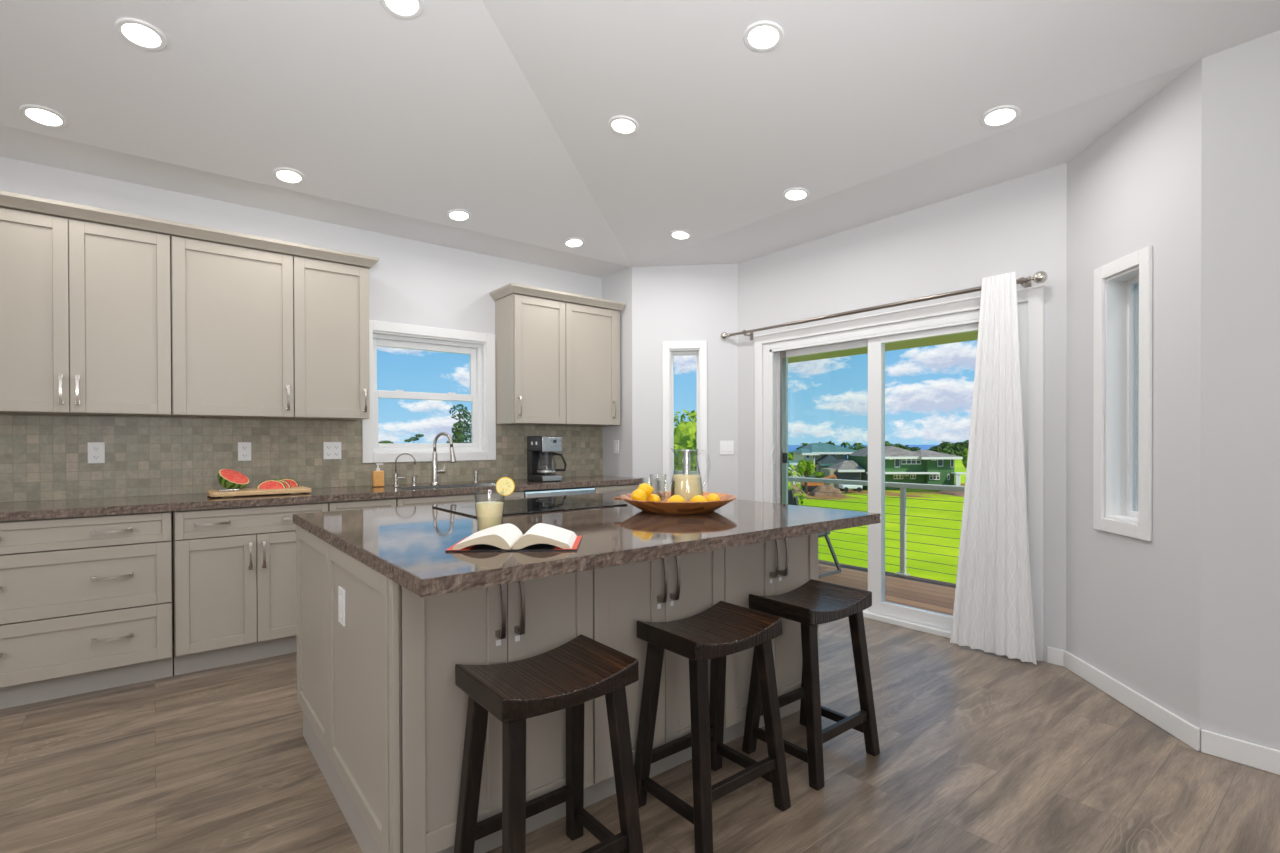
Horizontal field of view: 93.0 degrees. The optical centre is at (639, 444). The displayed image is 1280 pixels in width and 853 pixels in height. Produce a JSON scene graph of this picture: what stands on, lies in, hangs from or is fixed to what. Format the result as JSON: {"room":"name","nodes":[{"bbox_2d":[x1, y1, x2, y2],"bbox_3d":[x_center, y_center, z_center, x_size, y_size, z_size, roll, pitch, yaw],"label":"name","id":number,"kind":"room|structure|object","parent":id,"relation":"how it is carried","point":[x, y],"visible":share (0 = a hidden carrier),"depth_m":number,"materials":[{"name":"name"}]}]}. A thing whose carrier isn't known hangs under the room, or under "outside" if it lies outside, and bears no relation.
{"room":"kitchen","nodes":[
{"label":"kitchen","id":0,"kind":"room"},
{"bbox_2d":[0,156,601,425],"bbox_3d":[-3.019,-0.148,3.541,7.040,2.724,0.160,0,0,-39],"label":"wall","id":1,"kind":"structure","parent":0,"point":[412,282],"depth_m":4.35,"materials":[{"name":"white paint"}]},
{"bbox_2d":[0,207,171,416],"bbox_3d":[-3.003,-0.661,3.211,0.822,0.995,0.370,0,0,-39],"label":"upper cabinet","id":2,"kind":"object","parent":1,"relation":"attached to","point":[85,307],"visible":1,"depth_m":3.13,"materials":[{"name":"beige paint"}]},
{"bbox_2d":[0,191,378,268],"bbox_3d":[-2.577,-1.193,3.544,1.910,0.060,0.380,0,0,-39],"label":"crown molding","id":3,"kind":"structure","parent":2,"relation":"attached to","point":[8,200],"depth_m":3.34,"materials":[{"name":"beige paint"}]},
{"bbox_2d":[170,236,293,418],"bbox_3d":[-2.448,-0.665,3.656,0.594,0.995,0.370,0,0,-39],"label":"upper cabinet","id":4,"kind":"object","parent":1,"relation":"attached to","point":[232,306],"visible":0.97,"depth_m":3.53,"materials":[{"name":"beige paint"}]},
{"bbox_2d":[0,414,602,502],"bbox_3d":[-1.937,0.060,4.301,4.081,0.463,0.008,0,0,-39],"label":"backsplash","id":5,"kind":"structure","parent":1,"relation":"attached to","point":[43,457],"depth_m":3.70,"materials":[{"name":"tile"}]},
{"bbox_2d":[88,442,104,462],"bbox_3d":[-3.045,0.045,3.400,0.072,0.118,0.010,0,0,-39],"label":"wall outlet","id":6,"kind":"object","parent":5,"relation":"attached to","point":[96,450],"visible":1,"depth_m":3.40,"materials":[{"name":"white"}]},
{"bbox_2d":[238,442,250,460],"bbox_3d":[-2.499,0.043,3.838,0.072,0.118,0.010,0,0,-39],"label":"wall outlet","id":7,"kind":"object","parent":5,"relation":"attached to","point":[244,448],"visible":1,"depth_m":3.83,"materials":[{"name":"white"}]},
{"bbox_2d":[323,442,340,458],"bbox_3d":[-2.104,0.040,4.155,0.112,0.118,0.010,0,0,-39],"label":"wall outlet","id":8,"kind":"object","parent":5,"relation":"attached to","point":[331,450],"visible":1,"depth_m":4.15,"materials":[{"name":"white"}]},
{"bbox_2d":[287,256,369,419],"bbox_3d":[-2.044,-0.668,3.980,0.438,0.995,0.370,0,0,-39],"label":"upper cabinet","id":9,"kind":"object","parent":1,"relation":"attached to","point":[331,300],"visible":0.98,"depth_m":3.87,"materials":[{"name":"beige paint"}]},
{"bbox_2d":[362,320,495,462],"bbox_3d":[-1.605,-0.380,4.642,1.010,1.012,0.150,0,0,-39],"label":"window","id":10,"kind":"structure","parent":1,"relation":"in","point":[482,397],"depth_m":4.67,"materials":[{"name":"white"}]},
{"bbox_2d":[489,283,624,425],"bbox_3d":[-0.670,-0.698,5.075,1.079,1.058,0.380,0,0,-39],"label":"upper cabinet","id":11,"kind":"object","parent":1,"relation":"attached to","point":[557,353],"visible":1,"depth_m":4.91,"materials":[{"name":"beige paint"}]},
{"bbox_2d":[602,267,632,476],"bbox_3d":[-0.144,-0.167,5.454,0.160,2.724,0.452,0,0,-39],"label":"wall","id":12,"kind":"structure","parent":0,"point":[617,286],"depth_m":5.33,"materials":[{"name":"white paint"}]},
{"bbox_2d":[614,440,618,453],"bbox_3d":[-0.213,0.020,5.405,0.011,0.118,0.072,0,0,-39],"label":"light switch","id":13,"kind":"object","parent":12,"relation":"attached to","point":[616,442],"visible":1,"depth_m":5.39,"materials":[{"name":"white"}]},
{"bbox_2d":[0,0,1279,277],"bbox_3d":[0.112,-1.702,0.129,7.355,0.410,9.072,0,0,-39],"label":"ceiling","id":14,"kind":"structure","parent":0,"point":[499,112],"depth_m":2.88,"materials":[{"name":"white paint"}]},
{"bbox_2d":[19,104,67,127],"bbox_3d":[-2.777,-1.531,2.830,0.162,0.036,0.161,0,0,-34],"label":"recessed light","id":15,"kind":"object","parent":14,"relation":"in","point":[41,115],"visible":1,"depth_m":2.83,"materials":[{"name":"white"}]},
{"bbox_2d":[115,18,166,50],"bbox_3d":[-2.002,-1.648,2.439,0.162,0.036,0.161,0,0,-44],"label":"recessed light","id":16,"kind":"object","parent":14,"relation":"in","point":[139,33],"visible":1,"depth_m":2.43,"materials":[{"name":"white"}]},
{"bbox_2d":[272,167,304,183],"bbox_3d":[-2.003,-1.534,3.464,0.162,0.036,0.161,0,0,-34],"label":"recessed light","id":17,"kind":"object","parent":14,"relation":"in","point":[283,174],"visible":1,"depth_m":3.46,"materials":[{"name":"white"}]},
{"bbox_2d":[380,0,423,18],"bbox_3d":[-0.942,-1.754,2.403,0.162,0.036,0.161,0,0,-34],"label":"recessed light","id":18,"kind":"object","parent":14,"relation":"in","point":[405,9],"visible":1,"depth_m":2.43,"materials":[{"name":"white"}]},
{"bbox_2d":[446,209,471,221],"bbox_3d":[-1.216,-1.542,4.080,0.162,0.036,0.161,0,0,-34],"label":"recessed light","id":19,"kind":"object","parent":14,"relation":"in","point":[459,215],"visible":1,"depth_m":4.07,"materials":[{"name":"white"}]},
{"bbox_2d":[563,238,584,247],"bbox_3d":[-0.505,-1.548,4.651,0.162,0.036,0.161,0,0,-34],"label":"recessed light","id":20,"kind":"object","parent":14,"relation":"in","point":[571,242],"visible":1,"depth_m":4.65,"materials":[{"name":"white"}]},
{"bbox_2d":[608,115,638,134],"bbox_3d":[-0.087,-1.674,3.183,0.161,0.033,0.162,0,0,-34],"label":"recessed light","id":21,"kind":"object","parent":14,"relation":"in","point":[622,125],"visible":1,"depth_m":3.18,"materials":[{"name":"white"}]},
{"bbox_2d":[670,230,691,239],"bbox_3d":[0.298,-1.545,4.469,0.161,0.033,0.162,0,0,-34],"label":"recessed light","id":22,"kind":"object","parent":14,"relation":"in","point":[676,234],"visible":1,"depth_m":4.46,"materials":[{"name":"white"}]},
{"bbox_2d":[743,21,783,51],"bbox_3d":[0.505,-1.669,2.482,0.161,0.033,0.162,0,0,-34],"label":"recessed light","id":23,"kind":"object","parent":14,"relation":"in","point":[761,36],"visible":1,"depth_m":2.48,"materials":[{"name":"white"}]},
{"bbox_2d":[782,187,809,200],"bbox_3d":[0.957,-1.536,3.724,0.161,0.033,0.162,0,0,-34],"label":"recessed light","id":24,"kind":"object","parent":14,"relation":"in","point":[796,193],"visible":1,"depth_m":3.72,"materials":[{"name":"white"}]},
{"bbox_2d":[980,105,1020,127],"bbox_3d":[1.680,-1.532,2.832,0.161,0.033,0.162,0,0,-34],"label":"recessed light","id":25,"kind":"object","parent":14,"relation":"in","point":[999,116],"visible":1,"depth_m":2.83,"materials":[{"name":"white"}]},
{"bbox_2d":[0,617,1279,852],"bbox_3d":[0.119,1.248,0.147,7.355,0.040,9.072,0,0,-39],"label":"floor","id":26,"kind":"structure","parent":0,"point":[981,751],"depth_m":2.22,"materials":[{"name":"brown wood"}]},
{"bbox_2d":[0,511,172,708],"bbox_3d":[-2.952,0.780,3.069,0.923,0.874,0.665,0,0,-39],"label":"base cabinet","id":27,"kind":"object","parent":26,"relation":"on","point":[86,601],"visible":1,"depth_m":2.92,"materials":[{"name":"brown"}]},
{"bbox_2d":[0,475,641,520],"bbox_3d":[-1.736,0.313,4.052,4.081,0.040,0.649,0,0,-39],"label":"countertop","id":28,"kind":"structure","parent":27,"relation":"on","point":[25,510],"depth_m":3.43,"materials":[{"name":"brown stone"}]},
{"bbox_2d":[207,486,310,496],"bbox_3d":[-2.281,0.282,3.645,0.507,0.030,0.300,0,0,-39],"label":"cutting board","id":29,"kind":"object","parent":28,"relation":"on","point":[300,489],"visible":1,"depth_m":3.54,"materials":[{"name":"brown wood"}]},
{"bbox_2d":[217,469,249,488],"bbox_3d":[-2.386,0.205,3.564,0.154,0.125,0.163,0,0,-19],"label":"watermelon","id":30,"kind":"object","parent":29,"relation":"on","point":[227,478],"visible":0.95,"depth_m":3.53,"materials":[{"name":"red"}]},
{"bbox_2d":[218,488,261,491],"bbox_3d":[-2.298,0.259,3.514,0.020,0.014,0.255,0,0,33],"label":"knife","id":31,"kind":"object","parent":29,"relation":"on","point":[223,490],"visible":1,"depth_m":3.45,"materials":[{"name":"silver metal"}]},
{"bbox_2d":[256,479,285,488],"bbox_3d":[-2.222,0.238,3.661,0.154,0.055,0.024,0,0,-24],"label":"watermelon slice","id":32,"kind":"object","parent":29,"relation":"on","point":[267,484],"visible":0.98,"depth_m":3.65,"materials":[{"name":"red food"}]},
{"bbox_2d":[282,478,298,486],"bbox_3d":[-2.212,0.237,3.784,0.024,0.055,0.154,0,0,34],"label":"watermelon slice","id":33,"kind":"object","parent":29,"relation":"on","point":[293,483],"visible":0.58,"depth_m":3.80,"materials":[{"name":"red food"}]},
{"bbox_2d":[372,463,383,486],"bbox_3d":[-1.816,0.210,4.210,0.074,0.161,0.052,0,0,-39],"label":"soap bottle","id":34,"kind":"object","parent":28,"relation":"on","point":[378,475],"visible":1,"depth_m":4.19,"materials":[{"name":"orange"}]},
{"bbox_2d":[393,453,415,485],"bbox_3d":[-1.668,0.175,4.297,0.156,0.231,0.044,0,0,-13],"label":"filter faucet","id":35,"kind":"object","parent":28,"relation":"on","point":[396,477],"visible":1,"depth_m":4.28,"materials":[{"name":"silver metal"}]},
{"bbox_2d":[431,432,456,484],"bbox_3d":[-1.428,0.099,4.440,0.202,0.381,0.088,0,0,10],"label":"kitchen faucet","id":36,"kind":"object","parent":28,"relation":"on","point":[435,470],"visible":1,"depth_m":4.42,"materials":[{"name":"silver metal"}]},
{"bbox_2d":[398,483,495,489],"bbox_3d":[-1.304,0.409,4.269,0.764,0.232,0.334,0,0,-39],"label":"sink","id":37,"kind":"object","parent":28,"relation":"in","point":[481,484],"visible":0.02,"depth_m":4.39,"materials":[{"name":"silver metal"}]},
{"bbox_2d":[473,470,480,481],"bbox_3d":[-1.254,0.240,4.660,0.054,0.096,0.046,0,0,-39],"label":"soap dispenser","id":38,"kind":"object","parent":28,"relation":"on","point":[476,471],"visible":0.98,"depth_m":4.64,"materials":[{"name":"silver metal"}]},
{"bbox_2d":[527,436,566,481],"bbox_3d":[-0.736,0.108,4.804,0.228,0.354,0.243,0,0,-39],"label":"coffee maker","id":39,"kind":"object","parent":28,"relation":"on","point":[540,449],"visible":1,"depth_m":4.76,"materials":[{"name":"black plastic"}]},
{"bbox_2d":[172,502,327,675],"bbox_3d":[-2.304,0.775,3.588,0.727,0.874,0.665,0,0,-39],"label":"base cabinet","id":40,"kind":"object","parent":26,"relation":"on","point":[234,569],"visible":0.77,"depth_m":3.31,"materials":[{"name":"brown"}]},
{"bbox_2d":[328,498,395,510],"bbox_3d":[-1.868,0.772,3.938,0.388,0.874,0.665,0,0,-39],"label":"base cabinet","id":41,"kind":"object","parent":26,"relation":"on","point":[389,502],"visible":0.18,"depth_m":3.70,"materials":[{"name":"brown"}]},
{"bbox_2d":[296,525,592,852],"bbox_3d":[-0.800,0.780,2.270,0.630,0.874,1.381,0,0,-39],"label":"base cabinet","id":42,"kind":"object","parent":26,"relation":"on","point":[515,621],"depth_m":1.76,"materials":[{"name":"beige paint"}]},
{"bbox_2d":[338,586,345,626],"bbox_3d":[-0.982,0.531,1.996,0.011,0.118,0.075,0,0,-39],"label":"wall outlet","id":43,"kind":"object","parent":42,"relation":"attached to","point":[341,592],"visible":1,"depth_m":1.98,"materials":[{"name":"white"}]},
{"bbox_2d":[293,491,880,596],"bbox_3d":[-0.240,0.318,2.621,1.962,0.040,1.627,0,0,-39],"label":"countertop","id":44,"kind":"structure","parent":42,"relation":"on","point":[407,545],"depth_m":2.07,"materials":[{"name":"brown stone"}]},
{"bbox_2d":[474,498,504,530],"bbox_3d":[-0.504,0.229,2.038,0.102,0.146,0.102,0,0,-39],"label":"glass","id":45,"kind":"object","parent":44,"relation":"on","point":[489,514],"visible":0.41,"depth_m":2.00,"materials":[{"name":"glass"}]},
{"bbox_2d":[496,477,514,495],"bbox_3d":[-0.451,0.140,2.034,0.064,0.064,0.005,0,0,-1],"label":"lemon slice","id":46,"kind":"object","parent":45,"relation":"attached to","point":[505,486],"visible":1,"depth_m":2.03,"materials":[{"name":"food"}]},
{"bbox_2d":[445,523,581,551],"bbox_3d":[-0.370,0.279,1.848,0.372,0.048,0.245,0,0,-2],"label":"open book","id":47,"kind":"object","parent":44,"relation":"on","point":[541,536],"visible":1,"depth_m":1.75,"materials":[{"name":"white paper"}]},
{"bbox_2d":[432,497,626,517],"bbox_3d":[-0.525,0.293,2.919,0.770,0.007,0.520,0,0,-39],"label":"cooktop","id":48,"kind":"object","parent":44,"relation":"in","point":[528,506],"visible":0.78,"depth_m":2.89,"materials":[{"name":"black glass"}]},
{"bbox_2d":[614,491,736,514],"bbox_3d":[0.158,0.263,2.729,0.549,0.065,0.524,0,0,-3],"label":"wooden bowl","id":49,"kind":"object","parent":44,"relation":"on","point":[663,507],"visible":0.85,"depth_m":2.56,"materials":[{"name":"brown wood"}]},
{"bbox_2d":[631,489,646,500],"bbox_3d":[-0.005,0.226,2.638,0.068,0.066,0.067,0,0,-14],"label":"lemon","id":50,"kind":"object","parent":49,"relation":"in","point":[638,494],"visible":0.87,"depth_m":2.61,"materials":[{"name":"food"}]},
{"bbox_2d":[637,483,653,496],"bbox_3d":[0.021,0.202,2.682,0.065,0.063,0.064,0,0,-26],"label":"lemon","id":51,"kind":"object","parent":50,"relation":"on","point":[647,488],"visible":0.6,"depth_m":2.66,"materials":[{"name":"food"}]},
{"bbox_2d":[646,494,660,501],"bbox_3d":[0.060,0.251,2.703,0.066,0.064,0.065,0,0,31],"label":"lemon","id":52,"kind":"object","parent":49,"relation":"in","point":[653,497],"visible":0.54,"depth_m":2.68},
{"bbox_2d":[667,495,684,501],"bbox_3d":[0.155,0.244,2.567,0.067,0.065,0.066,0,0,32],"label":"lemon","id":53,"kind":"object","parent":49,"relation":"in","point":[675,498],"visible":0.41,"depth_m":2.55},
{"bbox_2d":[670,448,706,501],"bbox_3d":[0.222,0.148,2.827,0.151,0.261,0.167,0,0,41],"label":"glass pitcher","id":54,"kind":"object","parent":49,"relation":"in","point":[687,485],"visible":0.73,"depth_m":2.77,"materials":[{"name":"clear glass"}]},
{"bbox_2d":[689,495,706,501],"bbox_3d":[0.255,0.250,2.618,0.067,0.066,0.068,0,0,-41],"label":"lemon","id":55,"kind":"object","parent":49,"relation":"in","point":[697,498],"visible":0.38,"depth_m":2.60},
{"bbox_2d":[706,494,719,500],"bbox_3d":[0.324,0.247,2.687,0.063,0.062,0.064,0,0,-42],"label":"lemon","id":56,"kind":"object","parent":49,"relation":"in","point":[712,497],"visible":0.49,"depth_m":2.66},
{"bbox_2d":[396,491,523,506],"bbox_3d":[-1.366,0.769,4.341,0.894,0.873,0.665,0,0,-39],"label":"base cabinet","id":57,"kind":"object","parent":26,"relation":"on","point":[458,498],"visible":0.12,"depth_m":4.07,"materials":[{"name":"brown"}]},
{"bbox_2d":[454,634,642,852],"bbox_3d":[-0.249,0.904,1.650,0.412,0.630,0.354,0,0,-39],"label":"bar stool","id":58,"kind":"object","parent":26,"relation":"on","point":[576,672],"visible":1,"depth_m":1.63,"materials":[{"name":"brown wood"}]},
{"bbox_2d":[523,486,594,497],"bbox_3d":[-0.771,0.766,4.809,0.608,0.870,0.581,0,0,-39],"label":"dishwasher","id":59,"kind":"object","parent":26,"relation":"on","point":[577,490],"visible":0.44,"depth_m":4.57,"materials":[{"name":"silver metal"}]},
{"bbox_2d":[593,484,638,492],"bbox_3d":[-0.359,0.761,5.148,0.448,0.874,0.665,0,0,-39],"label":"base cabinet","id":60,"kind":"object","parent":26,"relation":"on","point":[627,487],"visible":0.13,"depth_m":4.91,"materials":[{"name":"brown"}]},
{"bbox_2d":[584,548,724,807],"bbox_3d":[-0.316,0.776,2.659,0.610,0.874,1.381,0,0,-39],"label":"base cabinet","id":61,"kind":"object","parent":26,"relation":"on","point":[674,588],"visible":0.34,"depth_m":2.11,"materials":[{"name":"beige paint"}]},
{"bbox_2d":[634,601,790,852],"bbox_3d":[0.235,0.900,2.041,0.412,0.630,0.354,0,0,-39],"label":"bar stool","id":62,"kind":"object","parent":26,"relation":"on","point":[723,629],"visible":1,"depth_m":2.01,"materials":[{"name":"brown wood"}]},
{"bbox_2d":[723,533,817,743],"bbox_3d":[0.159,0.773,3.040,0.606,0.874,1.381,0,0,-39],"label":"base cabinet","id":63,"kind":"object","parent":26,"relation":"on","point":[780,566],"visible":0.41,"depth_m":2.51,"materials":[{"name":"beige paint"}]},
{"bbox_2d":[742,579,879,790],"bbox_3d":[0.672,0.897,2.391,0.412,0.630,0.354,0,0,-39],"label":"bar stool","id":64,"kind":"object","parent":26,"relation":"on","point":[813,603],"visible":0.98,"depth_m":2.36,"materials":[{"name":"brown wood"}]},
{"bbox_2d":[632,263,737,498],"bbox_3d":[0.390,-0.167,5.258,0.898,2.724,0.160,0,0,6],"label":"wall","id":65,"kind":"structure","parent":0,"point":[677,302],"depth_m":5.17,"materials":[{"name":"white paint"}]},
{"bbox_2d":[662,341,706,491],"bbox_3d":[0.387,-0.234,5.234,0.380,1.290,0.148,0,0,6],"label":"window","id":66,"kind":"structure","parent":65,"relation":"in","point":[674,348],"depth_m":5.18,"materials":[{"name":"white"}]},
{"bbox_2d":[720,441,733,454],"bbox_3d":[0.735,0.025,5.135,0.116,0.118,0.011,0,0,6],"label":"light switch","id":67,"kind":"object","parent":65,"relation":"attached to","point":[726,447],"visible":1,"depth_m":5.13,"materials":[{"name":"white"}]},
{"bbox_2d":[788,331,977,362],"bbox_3d":[2.342,-0.794,3.958,0.585,0.095,4.250,0,0,-39],"label":"roof overhang","id":68,"kind":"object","parent":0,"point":[970,336],"depth_m":4.59,"materials":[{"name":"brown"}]},
{"bbox_2d":[738,163,1066,661],"bbox_3d":[1.629,-0.164,4.257,0.160,2.724,2.505,0,0,-39],"label":"wall","id":69,"kind":"structure","parent":0,"point":[1019,225],"depth_m":3.79,"materials":[{"name":"white paint"}]},
{"bbox_2d":[720,271,1047,339],"bbox_3d":[1.465,-0.902,4.228,0.124,0.089,2.404,0,0,-39],"label":"curtain rod","id":70,"kind":"object","parent":69,"relation":"attached to","point":[1040,277],"visible":1,"depth_m":3.94,"materials":[{"name":"grey metal"}]},
{"bbox_2d":[950,271,1036,664],"bbox_3d":[1.996,0.114,3.454,0.047,2.153,0.458,0,0,-39],"label":"curtain","id":71,"kind":"object","parent":70,"relation":"hanging from","point":[993,611],"visible":1,"depth_m":3.44,"materials":[{"name":"fabric"}]},
{"bbox_2d":[754,285,1043,661],"bbox_3d":[1.645,0.156,4.212,0.176,2.085,2.064,0,0,-39],"label":"door","id":72,"kind":"structure","parent":69,"relation":"in","point":[771,359],"depth_m":4.16,"materials":[{"name":"white"}]},
{"bbox_2d":[1047,647,1063,666],"bbox_3d":[2.276,1.159,3.324,0.014,0.088,0.079,0,0,-39],"label":"baseboard","id":73,"kind":"structure","parent":69,"relation":"attached to","point":[1055,656],"depth_m":3.32,"materials":[{"name":"white"}]},
{"bbox_2d":[1066,59,1201,728],"bbox_3d":[2.337,-0.157,2.829,0.160,2.724,0.898,0,0,6],"label":"wall","id":74,"kind":"structure","parent":0,"point":[1133,604],"depth_m":2.64,"materials":[{"name":"white paint"}]},
{"bbox_2d":[1093,246,1152,540],"bbox_3d":[2.313,-0.224,2.832,0.148,1.290,0.380,0,0,6],"label":"window","id":75,"kind":"structure","parent":74,"relation":"in","point":[1122,399],"depth_m":2.95,"materials":[{"name":"white"}]},
{"bbox_2d":[1064,651,1199,750],"bbox_3d":[2.253,1.162,2.841,0.014,0.088,0.898,0,0,6],"label":"baseboard","id":76,"kind":"structure","parent":74,"relation":"attached to","point":[1168,721],"depth_m":2.73,"materials":[{"name":"white"}]},
{"bbox_2d":[1200,30,1279,750],"bbox_3d":[3.830,-0.146,0.497,0.160,2.724,4.985,0,0,-39],"label":"wall","id":77,"kind":"structure","parent":0,"point":[1240,461],"depth_m":2.31,"materials":[{"name":"white paint"}]},
{"bbox_2d":[1201,729,1279,774],"bbox_3d":[3.146,1.170,1.223,0.014,0.088,2.994,0,0,-39],"label":"baseboard","id":78,"kind":"structure","parent":77,"relation":"attached to","point":[1253,755],"depth_m":2.30,"materials":[{"name":"white"}]},
{"label":"outside","id":79,"kind":"structure","parent":0,"visible":0},
{"bbox_2d":[818,559,955,615],"bbox_3d":[0.884,1.276,6.611,1.605,0.060,8.800,0,0,-39],"label":"deck","id":80,"kind":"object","parent":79,"point":[912,591],"depth_m":5.35,"materials":[{"name":"wood"}]},
{"bbox_2d":[788,490,840,577],"bbox_3d":[1.500,0.829,5.900,0.742,0.840,0.557,0,0,-39],"label":"deck chair","id":81,"kind":"object","parent":80,"relation":"on","point":[792,500],"visible":0.24,"depth_m":5.77,"materials":[{"name":"grey"}]},
{"bbox_2d":[674,470,964,575],"bbox_3d":[1.490,0.801,7.094,0.090,0.880,8.800,0,0,-39],"label":"deck railing","id":82,"kind":"object","parent":80,"relation":"on","point":[902,486],"visible":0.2,"depth_m":5.80,"materials":[{"name":"grey metal"}]},
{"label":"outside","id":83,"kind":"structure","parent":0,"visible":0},
{"bbox_2d":[954,459,965,482],"bbox_3d":[72.012,4.733,128.033,65.592,4.758,63.735,0,0,-39],"label":"hill","id":84,"kind":"structure","parent":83,"point":[958,466],"depth_m":115.41,"materials":[{"name":"green plant"}]},
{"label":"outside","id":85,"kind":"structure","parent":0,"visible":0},
{"bbox_2d":[798,483,964,583],"bbox_3d":[0.017,6.986,118.046,545.824,0.399,500.038,0,0,-39],"label":"lawn","id":86,"kind":"structure","parent":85,"point":[955,506],"depth_m":50.09,"materials":[{"name":"plant"}]},
{"bbox_2d":[404,434,423,441],"bbox_3d":[-10.441,3.534,28.137,0.883,8.091,0.438,0,0,-17],"label":"tree","id":87,"kind":"object","parent":86,"relation":"on","point":[416,435],"visible":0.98,"depth_m":28.05,"materials":[{"name":"green plant"}]},
{"bbox_2d":[446,422,463,442],"bbox_3d":[-8.039,3.305,25.799,1.318,8.572,0.736,0,0,7],"label":"slender tree","id":88,"kind":"object","parent":86,"relation":"on","point":[456,433],"visible":0.28,"depth_m":25.63,"materials":[{"name":"green plant"}]},
{"bbox_2d":[449,404,471,442],"bbox_3d":[-6.548,3.024,23.008,1.102,9.158,1.132,0,0,-39],"label":"slender tree","id":89,"kind":"object","parent":86,"relation":"on","point":[465,423],"visible":0.35,"depth_m":22.84,"materials":[{"name":"green plant"}]},
{"bbox_2d":[674,409,806,504],"bbox_3d":[1.505,3.415,15.166,5.475,8.433,4.665,0,0,44],"label":"leafy tree","id":90,"kind":"object","parent":86,"relation":"on","point":[685,433],"visible":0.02,"depth_m":13.10,"materials":[{"name":"green plant"}]},
{"bbox_2d":[788,460,799,484],"bbox_3d":[21.949,4.768,93.217,4.743,4.661,7.630,0,0,0],"label":"house","id":91,"kind":"structure","parent":86,"relation":"on","point":[794,463],"depth_m":91.52,"materials":[{"name":"beige paint"}]},
{"bbox_2d":[792,484,808,498],"bbox_3d":[20.215,6.330,83.041,5.200,2.371,4.000,0,0,0],"label":"soil mound","id":92,"kind":"object","parent":86,"relation":"on","point":[794,486],"visible":0.19,"depth_m":81.81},
{"bbox_2d":[797,459,815,493],"bbox_3d":[24.078,4.590,88.266,2.751,5.069,1.762,0,0,4],"label":"tree","id":93,"kind":"object","parent":86,"relation":"on","point":[806,468],"visible":1,"depth_m":87.82,"materials":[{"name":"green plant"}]},
{"bbox_2d":[796,441,834,449],"bbox_3d":[46.134,2.776,159.092,12.452,7.712,7.161,0,0,-39],"label":"hillside trees","id":94,"kind":"object","parent":86,"relation":"on","point":[829,442],"visible":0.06,"depth_m":158.71,"materials":[{"name":"green plant"}]},
{"bbox_2d":[814,471,824,477],"bbox_3d":[28.585,5.622,96.931,1.427,2.876,1.645,0,0,-39],"label":"shrub","id":95,"kind":"object","parent":86,"relation":"on","point":[816,474],"visible":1,"depth_m":96.67,"materials":[{"name":"green plant"}]},
{"bbox_2d":[801,474,838,490],"bbox_3d":[27.359,5.804,93.125,5.254,2.564,4.513,0,0,-39],"label":"excavator","id":96,"kind":"object","parent":86,"relation":"on","point":[811,485],"visible":0.32,"depth_m":92.04,"materials":[{"name":"orange metal"}]},
{"bbox_2d":[791,443,856,484],"bbox_3d":[33.358,3.335,107.003,15.810,7.301,16.464,0,0,-39],"label":"house","id":97,"kind":"structure","parent":86,"relation":"on","point":[823,455],"depth_m":103.40,"materials":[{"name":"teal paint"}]},
{"bbox_2d":[808,485,844,496],"bbox_3d":[26.416,6.555,86.043,4.600,1.854,3.600,0,0,0],"label":"soil mound","id":98,"kind":"object","parent":86,"relation":"on","point":[822,489],"visible":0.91,"depth_m":84.77,"materials":[{"name":"soil"}]},
{"bbox_2d":[821,460,864,489],"bbox_3d":[32.679,4.786,97.336,7.470,4.522,7.885,0,0,-39],"label":"house","id":99,"kind":"structure","parent":86,"relation":"on","point":[847,469],"depth_m":94.98,"materials":[{"name":"paint"}]},
{"bbox_2d":[839,484,862,491],"bbox_3d":[31.216,6.126,90.040,3.368,1.660,3.182,0,0,-39],"label":"pickup truck","id":100,"kind":"object","parent":86,"relation":"on","point":[843,487],"visible":0.84,"depth_m":89.14,"materials":[{"name":"white paint"}]},
{"bbox_2d":[886,443,920,450],"bbox_3d":[63.753,3.057,149.741,8.907,7.180,9.288,0,0,-39],"label":"broad tree","id":101,"kind":"object","parent":86,"relation":"on","point":[898,445],"visible":0.1,"depth_m":148.73,"materials":[{"name":"green plant"}]},
{"bbox_2d":[847,446,965,489],"bbox_3d":[41.556,3.631,97.732,16.876,6.784,19.297,0,0,-39],"label":"house","id":102,"kind":"structure","parent":86,"relation":"on","point":[901,465],"depth_m":93.97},
{"bbox_2d":[906,489,944,491],"bbox_3d":[45.299,6.802,90.345,10.167,0.516,8.430,0,0,-39],"label":"hedge","id":103,"kind":"object","parent":86,"relation":"on","point":[907,490],"visible":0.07,"depth_m":89.84,"materials":[{"name":"green plant"}]},
{"bbox_2d":[926,440,968,456],"bbox_3d":[66.413,2.929,127.128,15.326,7.891,8.719,0,0,-39],"label":"broad tree","id":104,"kind":"object","parent":86,"relation":"on","point":[957,448],"visible":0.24,"depth_m":125.61,"materials":[{"name":"green plant"}]},
{"bbox_2d":[935,491,963,495],"bbox_3d":[46.516,6.735,86.044,10.310,1.397,10.495,0,0,-39],"label":"soil mound","id":105,"kind":"object","parent":86,"relation":"on","point":[955,493],"visible":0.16,"depth_m":84.86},
{"bbox_2d":[962,448,967,468],"bbox_3d":[54.679,3.703,100.033,2.971,6.550,2.748,0,0,-39],"label":"round tree","id":106,"kind":"object","parent":86,"relation":"on","point":[965,453],"visible":0.16,"depth_m":99.86,"materials":[{"name":"green plant"}]},
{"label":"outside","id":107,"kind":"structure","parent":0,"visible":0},
{"bbox_2d":[788,445,936,458],"bbox_3d":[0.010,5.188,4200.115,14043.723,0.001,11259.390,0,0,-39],"label":"ocean","id":108,"kind":"object","parent":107,"point":[790,447],"depth_m":3050.78,"materials":[{"name":"blue"}]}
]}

